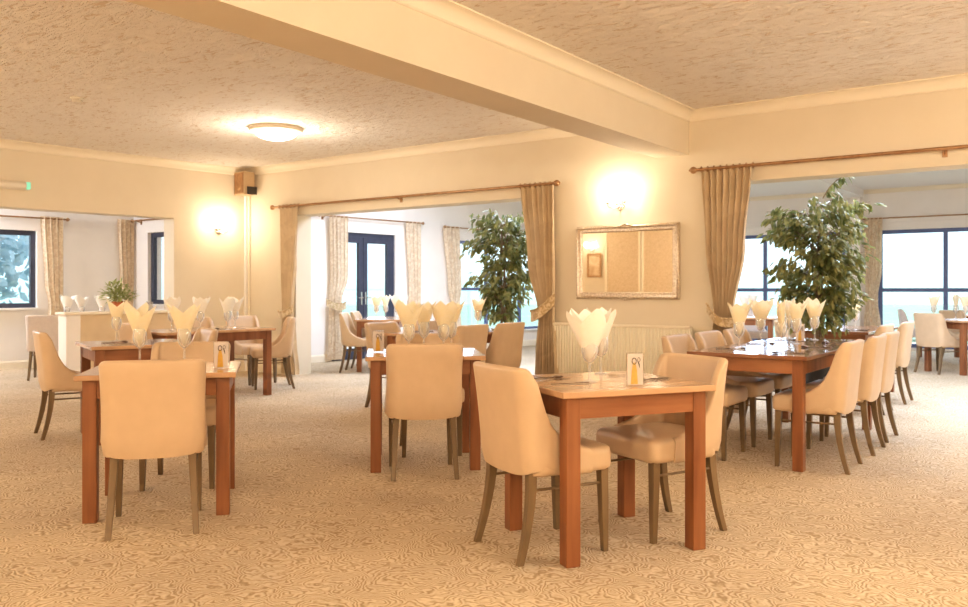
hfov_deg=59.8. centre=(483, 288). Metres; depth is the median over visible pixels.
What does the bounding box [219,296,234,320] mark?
napkin
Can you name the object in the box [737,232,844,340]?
window
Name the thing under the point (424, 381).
dining chair
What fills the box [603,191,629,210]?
wall light
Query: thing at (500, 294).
potted ficus
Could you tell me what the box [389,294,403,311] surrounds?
napkin
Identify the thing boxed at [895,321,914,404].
dining chair
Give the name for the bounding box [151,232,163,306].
window
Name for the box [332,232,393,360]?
door
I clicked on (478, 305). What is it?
napkin
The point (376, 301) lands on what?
napkin
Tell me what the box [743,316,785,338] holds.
dining table
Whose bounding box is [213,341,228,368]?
card holder
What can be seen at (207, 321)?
dining chair
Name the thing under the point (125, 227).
curtain
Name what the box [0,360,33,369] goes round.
baseboard
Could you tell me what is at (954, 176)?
ceiling
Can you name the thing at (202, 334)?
dining chair
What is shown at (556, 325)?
chair rail
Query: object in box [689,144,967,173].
curtain rod
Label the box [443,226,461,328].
curtain
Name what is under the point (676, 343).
dining chair
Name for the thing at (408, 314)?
napkin
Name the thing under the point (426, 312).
napkin
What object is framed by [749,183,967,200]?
trim
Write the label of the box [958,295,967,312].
napkin
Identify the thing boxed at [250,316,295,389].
dining chair
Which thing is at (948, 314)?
dining chair
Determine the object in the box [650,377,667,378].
knife
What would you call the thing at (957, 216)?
trim
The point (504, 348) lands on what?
dining chair
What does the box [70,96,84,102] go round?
smoke detector
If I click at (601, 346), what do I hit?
napkin
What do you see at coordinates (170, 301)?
napkin
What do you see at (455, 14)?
trim
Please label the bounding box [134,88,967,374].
wall
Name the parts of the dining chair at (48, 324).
leg, leg, backrest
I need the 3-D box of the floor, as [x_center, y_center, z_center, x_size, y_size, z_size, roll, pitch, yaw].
[-1.173,1.260,11.271,23.000,0.120,25.000,0,0,36]
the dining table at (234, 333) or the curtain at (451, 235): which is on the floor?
the dining table at (234, 333)
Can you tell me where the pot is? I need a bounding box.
[806,367,829,383]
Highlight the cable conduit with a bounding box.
[249,197,249,314]
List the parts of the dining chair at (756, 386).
backrest, seat, leg, leg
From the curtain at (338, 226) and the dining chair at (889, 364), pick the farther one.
the curtain at (338, 226)
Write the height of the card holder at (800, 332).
0.150 m
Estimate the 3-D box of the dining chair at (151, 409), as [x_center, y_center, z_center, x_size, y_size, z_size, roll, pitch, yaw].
[-1.671,0.771,4.291,0.492,0.858,0.517,0,0,-17]
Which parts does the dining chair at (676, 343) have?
backrest, leg, seat, leg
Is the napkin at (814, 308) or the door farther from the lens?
the door
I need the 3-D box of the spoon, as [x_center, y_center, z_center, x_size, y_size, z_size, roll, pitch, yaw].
[0.302,0.432,4.133,0.194,0.014,0.040,0,0,-22]
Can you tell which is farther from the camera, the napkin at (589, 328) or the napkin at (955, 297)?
the napkin at (955, 297)
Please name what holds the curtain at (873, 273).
hanging from the curtain rod at (949, 214)
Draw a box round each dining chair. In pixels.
[25,315,57,380]
[32,330,81,440]
[98,359,206,540]
[118,322,152,339]
[139,341,230,490]
[192,317,213,327]
[192,328,217,429]
[225,315,276,385]
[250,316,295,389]
[338,312,366,372]
[350,311,366,367]
[364,322,400,406]
[385,343,463,481]
[396,333,464,457]
[414,320,438,330]
[454,324,488,361]
[473,361,610,566]
[485,322,524,367]
[596,353,727,543]
[661,334,747,460]
[694,330,773,446]
[723,328,791,429]
[734,309,767,339]
[773,339,863,474]
[774,319,795,337]
[806,334,886,455]
[823,331,899,442]
[873,324,893,414]
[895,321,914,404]
[897,309,915,341]
[913,313,958,374]
[939,310,967,355]
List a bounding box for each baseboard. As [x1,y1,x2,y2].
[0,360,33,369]
[238,363,244,371]
[247,362,295,374]
[311,339,535,362]
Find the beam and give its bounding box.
[124,0,688,157]
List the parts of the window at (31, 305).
sill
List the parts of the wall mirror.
glass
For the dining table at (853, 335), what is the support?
on the floor
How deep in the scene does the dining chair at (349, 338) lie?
12.04 m
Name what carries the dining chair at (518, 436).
on the floor
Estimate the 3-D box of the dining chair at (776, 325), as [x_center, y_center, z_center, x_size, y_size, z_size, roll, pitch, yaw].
[3.501,0.771,9.274,0.517,0.858,0.492,0,0,36]
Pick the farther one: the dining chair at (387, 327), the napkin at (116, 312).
the dining chair at (387, 327)
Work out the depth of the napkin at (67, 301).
11.88 m
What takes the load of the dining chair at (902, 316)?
on the floor
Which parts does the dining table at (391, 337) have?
leg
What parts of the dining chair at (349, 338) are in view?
leg, leg, backrest, seat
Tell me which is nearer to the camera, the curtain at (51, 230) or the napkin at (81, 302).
the napkin at (81, 302)
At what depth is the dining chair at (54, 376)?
6.72 m
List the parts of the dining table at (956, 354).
leg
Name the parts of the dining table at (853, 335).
leg, leg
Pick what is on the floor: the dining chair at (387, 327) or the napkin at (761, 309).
the dining chair at (387, 327)
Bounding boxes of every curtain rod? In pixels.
[0,215,69,220]
[130,218,159,224]
[270,180,560,209]
[319,215,424,224]
[444,225,520,232]
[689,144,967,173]
[862,214,967,219]
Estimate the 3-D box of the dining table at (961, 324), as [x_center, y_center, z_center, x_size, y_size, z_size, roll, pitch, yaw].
[7.270,0.820,12.210,1.600,0.760,0.750,0,0,-17]
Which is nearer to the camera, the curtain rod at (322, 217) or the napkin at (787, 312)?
the napkin at (787, 312)
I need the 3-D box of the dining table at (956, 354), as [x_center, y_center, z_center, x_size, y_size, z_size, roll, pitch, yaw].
[8.000,0.820,14.500,0.800,0.760,0.800,0,0,0]
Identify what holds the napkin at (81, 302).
in the wine glass
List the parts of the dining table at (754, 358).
leg, leg, leg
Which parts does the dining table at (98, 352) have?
leg, leg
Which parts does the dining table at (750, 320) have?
leg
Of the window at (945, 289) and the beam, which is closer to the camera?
the beam
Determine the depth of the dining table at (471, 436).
5.56 m
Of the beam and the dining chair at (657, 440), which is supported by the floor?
the dining chair at (657, 440)
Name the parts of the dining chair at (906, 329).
leg, backrest, leg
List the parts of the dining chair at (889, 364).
leg, leg, backrest, leg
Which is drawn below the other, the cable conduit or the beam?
the cable conduit
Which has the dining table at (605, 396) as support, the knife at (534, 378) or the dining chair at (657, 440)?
the knife at (534, 378)
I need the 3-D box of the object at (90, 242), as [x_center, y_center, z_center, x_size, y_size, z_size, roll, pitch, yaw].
[-8.355,-0.400,11.366,0.251,3.200,7.700,0,0,42]
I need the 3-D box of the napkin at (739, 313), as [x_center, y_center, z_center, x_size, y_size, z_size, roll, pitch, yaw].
[1.849,0.212,6.072,0.198,0.272,0.064,0,0,-11]
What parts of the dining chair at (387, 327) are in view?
leg, backrest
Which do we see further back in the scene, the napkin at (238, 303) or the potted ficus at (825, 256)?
the napkin at (238, 303)
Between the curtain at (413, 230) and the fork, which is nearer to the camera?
the fork
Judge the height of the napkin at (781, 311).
0.280 m
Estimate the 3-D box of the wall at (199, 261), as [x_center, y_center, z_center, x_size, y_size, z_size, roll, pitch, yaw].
[-7.366,-0.400,8.228,0.302,3.200,11.300,0,0,42]
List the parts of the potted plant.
pot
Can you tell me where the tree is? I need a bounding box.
[0,235,28,302]
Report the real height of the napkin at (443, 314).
0.271 m
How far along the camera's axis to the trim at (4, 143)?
10.85 m
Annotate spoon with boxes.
[540,375,562,377]
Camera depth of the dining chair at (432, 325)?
9.34 m
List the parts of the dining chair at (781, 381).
leg, backrest, seat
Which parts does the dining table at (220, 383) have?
leg, leg, leg, leg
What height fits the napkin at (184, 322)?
0.262 m
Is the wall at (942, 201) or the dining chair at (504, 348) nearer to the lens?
the dining chair at (504, 348)
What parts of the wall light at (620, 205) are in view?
lamp shade, lamp shade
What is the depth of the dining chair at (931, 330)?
11.88 m
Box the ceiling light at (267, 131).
[248,123,302,140]
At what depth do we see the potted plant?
11.02 m
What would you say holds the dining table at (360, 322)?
on the floor
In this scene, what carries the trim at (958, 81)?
attached to the wall at (662, 190)
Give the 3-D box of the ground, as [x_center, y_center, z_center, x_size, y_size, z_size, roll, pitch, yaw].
[0.000,1.550,40.500,120.000,0.100,79.000,0,0,0]
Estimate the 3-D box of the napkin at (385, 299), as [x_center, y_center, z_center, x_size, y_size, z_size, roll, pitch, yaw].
[-1.462,0.217,12.498,0.064,0.262,0.198,0,0,38]
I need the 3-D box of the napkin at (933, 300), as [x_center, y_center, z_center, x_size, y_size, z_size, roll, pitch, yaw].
[6.569,0.212,12.282,0.209,0.272,0.067,0,0,-11]
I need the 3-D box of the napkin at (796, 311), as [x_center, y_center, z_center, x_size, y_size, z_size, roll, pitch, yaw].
[2.508,0.212,6.742,0.209,0.272,0.067,0,0,-17]
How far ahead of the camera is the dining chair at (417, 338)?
6.42 m
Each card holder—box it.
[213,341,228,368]
[373,331,383,351]
[626,352,643,385]
[796,323,803,341]
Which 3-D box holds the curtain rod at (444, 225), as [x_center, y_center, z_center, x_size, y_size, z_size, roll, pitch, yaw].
[0.971,-1.155,17.762,0.119,0.090,5.243,0,0,42]
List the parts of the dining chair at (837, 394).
leg, leg, seat, backrest, leg, leg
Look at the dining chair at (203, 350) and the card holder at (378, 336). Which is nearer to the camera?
the dining chair at (203, 350)
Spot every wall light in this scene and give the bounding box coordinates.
[212,221,230,234]
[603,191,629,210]
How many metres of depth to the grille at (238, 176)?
12.07 m
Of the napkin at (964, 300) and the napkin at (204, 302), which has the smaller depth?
the napkin at (204, 302)
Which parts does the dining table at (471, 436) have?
leg, leg, leg, leg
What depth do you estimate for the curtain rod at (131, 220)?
13.74 m
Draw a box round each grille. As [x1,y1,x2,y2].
[234,172,242,193]
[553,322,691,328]
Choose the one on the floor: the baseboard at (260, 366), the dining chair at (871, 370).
the dining chair at (871, 370)
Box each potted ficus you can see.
[459,208,532,325]
[756,177,886,383]
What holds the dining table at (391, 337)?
on the floor
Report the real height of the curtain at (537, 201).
2.344 m
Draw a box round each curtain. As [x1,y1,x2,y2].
[40,216,62,353]
[117,219,133,305]
[277,203,299,373]
[326,215,347,359]
[406,221,420,330]
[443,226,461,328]
[519,181,558,374]
[700,162,753,413]
[863,217,881,325]
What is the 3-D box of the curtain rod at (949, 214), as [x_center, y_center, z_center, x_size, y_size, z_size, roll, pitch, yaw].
[10.397,-1.385,14.878,7.026,0.090,0.148,0,0,36]
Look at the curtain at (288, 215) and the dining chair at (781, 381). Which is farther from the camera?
the curtain at (288, 215)
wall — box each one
[0,149,243,371]
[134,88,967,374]
[311,201,536,354]
[745,188,967,352]
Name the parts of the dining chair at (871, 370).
leg, leg, seat, leg, backrest, leg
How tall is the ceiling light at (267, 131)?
0.134 m
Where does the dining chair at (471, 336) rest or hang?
on the floor
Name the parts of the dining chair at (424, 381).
leg, leg, backrest, leg, leg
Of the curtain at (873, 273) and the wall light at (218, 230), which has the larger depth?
the curtain at (873, 273)
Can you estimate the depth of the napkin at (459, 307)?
6.04 m
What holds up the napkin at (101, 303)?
in the wine glass
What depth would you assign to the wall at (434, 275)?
15.19 m
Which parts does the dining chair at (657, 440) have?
leg, seat, leg, backrest, leg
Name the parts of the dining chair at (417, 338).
leg, leg, backrest, leg, seat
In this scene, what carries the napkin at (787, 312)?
in the wine glass
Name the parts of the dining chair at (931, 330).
leg, backrest, leg, leg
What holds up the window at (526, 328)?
in the wall at (434, 275)
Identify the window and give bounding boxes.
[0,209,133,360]
[0,229,40,310]
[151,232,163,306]
[460,241,537,330]
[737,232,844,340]
[878,227,967,349]
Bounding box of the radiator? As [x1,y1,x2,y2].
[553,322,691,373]
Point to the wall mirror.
(625, 261)
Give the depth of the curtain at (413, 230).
15.22 m
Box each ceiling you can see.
[0,0,967,167]
[749,168,967,196]
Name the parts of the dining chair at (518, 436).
leg, leg, backrest, leg, seat, leg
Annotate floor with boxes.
[0,343,967,606]
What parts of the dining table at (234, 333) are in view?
leg, leg, leg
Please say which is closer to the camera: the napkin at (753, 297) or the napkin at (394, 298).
the napkin at (394, 298)
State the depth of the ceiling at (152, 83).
6.59 m
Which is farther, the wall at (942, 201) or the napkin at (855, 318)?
the wall at (942, 201)
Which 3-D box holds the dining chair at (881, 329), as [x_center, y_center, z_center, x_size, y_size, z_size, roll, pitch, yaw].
[3.735,0.771,8.302,0.517,0.858,0.492,0,0,36]
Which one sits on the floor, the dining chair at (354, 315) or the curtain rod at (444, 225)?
the dining chair at (354, 315)
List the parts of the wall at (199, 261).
post, wall panel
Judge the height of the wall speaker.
0.330 m
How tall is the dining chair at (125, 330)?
0.858 m
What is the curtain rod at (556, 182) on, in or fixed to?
attached to the wall at (662, 190)
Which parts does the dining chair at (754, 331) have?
seat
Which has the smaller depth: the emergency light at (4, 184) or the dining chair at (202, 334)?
the dining chair at (202, 334)
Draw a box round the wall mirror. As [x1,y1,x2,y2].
[576,222,679,300]
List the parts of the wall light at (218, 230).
lamp shade, lamp shade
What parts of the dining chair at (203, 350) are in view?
leg, leg, backrest, seat, leg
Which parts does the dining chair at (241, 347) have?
backrest, leg, seat, leg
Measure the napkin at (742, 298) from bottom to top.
0.265 m
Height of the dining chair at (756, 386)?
0.858 m
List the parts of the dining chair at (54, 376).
leg, leg, backrest, seat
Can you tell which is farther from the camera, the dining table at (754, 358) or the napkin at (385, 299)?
the napkin at (385, 299)
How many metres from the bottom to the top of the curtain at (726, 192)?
2.354 m
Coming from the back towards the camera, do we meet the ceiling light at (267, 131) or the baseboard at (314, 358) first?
the baseboard at (314, 358)
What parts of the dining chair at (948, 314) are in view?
backrest, seat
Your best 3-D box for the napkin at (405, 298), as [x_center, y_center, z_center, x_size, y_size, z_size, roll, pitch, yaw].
[-1.241,0.210,12.948,0.162,0.276,0.214,0,0,21]
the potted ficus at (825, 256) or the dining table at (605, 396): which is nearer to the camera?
the dining table at (605, 396)
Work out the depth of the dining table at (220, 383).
4.46 m
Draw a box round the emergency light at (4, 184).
[0,180,30,190]
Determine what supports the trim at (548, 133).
attached to the wall at (662, 190)
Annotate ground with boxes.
[342,305,967,342]
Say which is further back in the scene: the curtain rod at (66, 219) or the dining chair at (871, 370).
the curtain rod at (66, 219)
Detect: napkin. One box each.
[60,295,75,311]
[75,295,88,310]
[94,295,109,310]
[106,298,128,329]
[122,301,156,347]
[163,297,180,321]
[167,304,200,347]
[192,296,209,321]
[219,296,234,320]
[232,297,243,318]
[371,296,382,312]
[381,295,389,311]
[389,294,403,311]
[394,299,423,340]
[402,294,408,304]
[416,302,435,336]
[430,301,456,339]
[447,301,464,336]
[470,296,486,319]
[566,308,615,362]
[586,307,615,355]
[728,300,752,336]
[738,294,751,304]
[747,294,757,308]
[749,298,773,330]
[777,299,785,336]
[785,298,794,326]
[786,299,807,331]
[803,297,825,328]
[849,298,862,321]
[928,294,940,312]
[953,294,958,310]
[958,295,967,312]
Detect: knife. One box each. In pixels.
[534,378,568,379]
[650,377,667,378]
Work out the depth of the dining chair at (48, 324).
11.03 m
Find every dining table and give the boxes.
[74,361,240,523]
[75,339,187,444]
[150,326,275,394]
[354,317,402,371]
[365,348,485,472]
[384,328,493,345]
[505,371,715,567]
[687,337,871,471]
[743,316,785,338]
[793,325,897,405]
[916,314,967,356]
[924,318,967,375]
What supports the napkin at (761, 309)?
in the wine glass
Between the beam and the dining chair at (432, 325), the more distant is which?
the dining chair at (432, 325)
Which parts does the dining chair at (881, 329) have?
backrest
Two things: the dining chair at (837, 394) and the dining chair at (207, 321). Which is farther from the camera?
the dining chair at (207, 321)
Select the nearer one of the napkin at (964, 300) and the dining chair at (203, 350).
the dining chair at (203, 350)
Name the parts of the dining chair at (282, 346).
leg, leg, seat, backrest, leg, leg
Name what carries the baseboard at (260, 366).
attached to the wall at (662, 190)
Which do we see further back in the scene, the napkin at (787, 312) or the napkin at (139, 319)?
the napkin at (787, 312)
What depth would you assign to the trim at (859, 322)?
16.86 m
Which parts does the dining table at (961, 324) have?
leg, leg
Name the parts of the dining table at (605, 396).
leg, leg, leg, leg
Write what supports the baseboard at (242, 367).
attached to the wall at (199, 261)
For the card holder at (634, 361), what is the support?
on the dining table at (605, 396)
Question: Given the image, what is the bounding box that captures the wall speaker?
[234,171,256,195]
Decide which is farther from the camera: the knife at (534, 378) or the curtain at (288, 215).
the curtain at (288, 215)
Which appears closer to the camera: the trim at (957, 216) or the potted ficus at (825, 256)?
the potted ficus at (825, 256)
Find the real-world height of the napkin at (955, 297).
0.280 m
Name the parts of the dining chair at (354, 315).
leg, backrest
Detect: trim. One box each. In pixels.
[0,139,244,174]
[244,128,578,174]
[391,0,694,121]
[689,73,967,121]
[746,215,967,227]
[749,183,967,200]
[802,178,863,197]
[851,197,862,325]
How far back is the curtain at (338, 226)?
13.92 m
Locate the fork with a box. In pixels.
[554,382,588,383]
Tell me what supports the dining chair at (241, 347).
on the floor
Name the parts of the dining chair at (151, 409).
leg, leg, backrest, seat, leg, leg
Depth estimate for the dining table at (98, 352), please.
6.61 m
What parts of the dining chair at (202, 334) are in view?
backrest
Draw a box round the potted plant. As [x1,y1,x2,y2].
[98,278,139,306]
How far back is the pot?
8.21 m

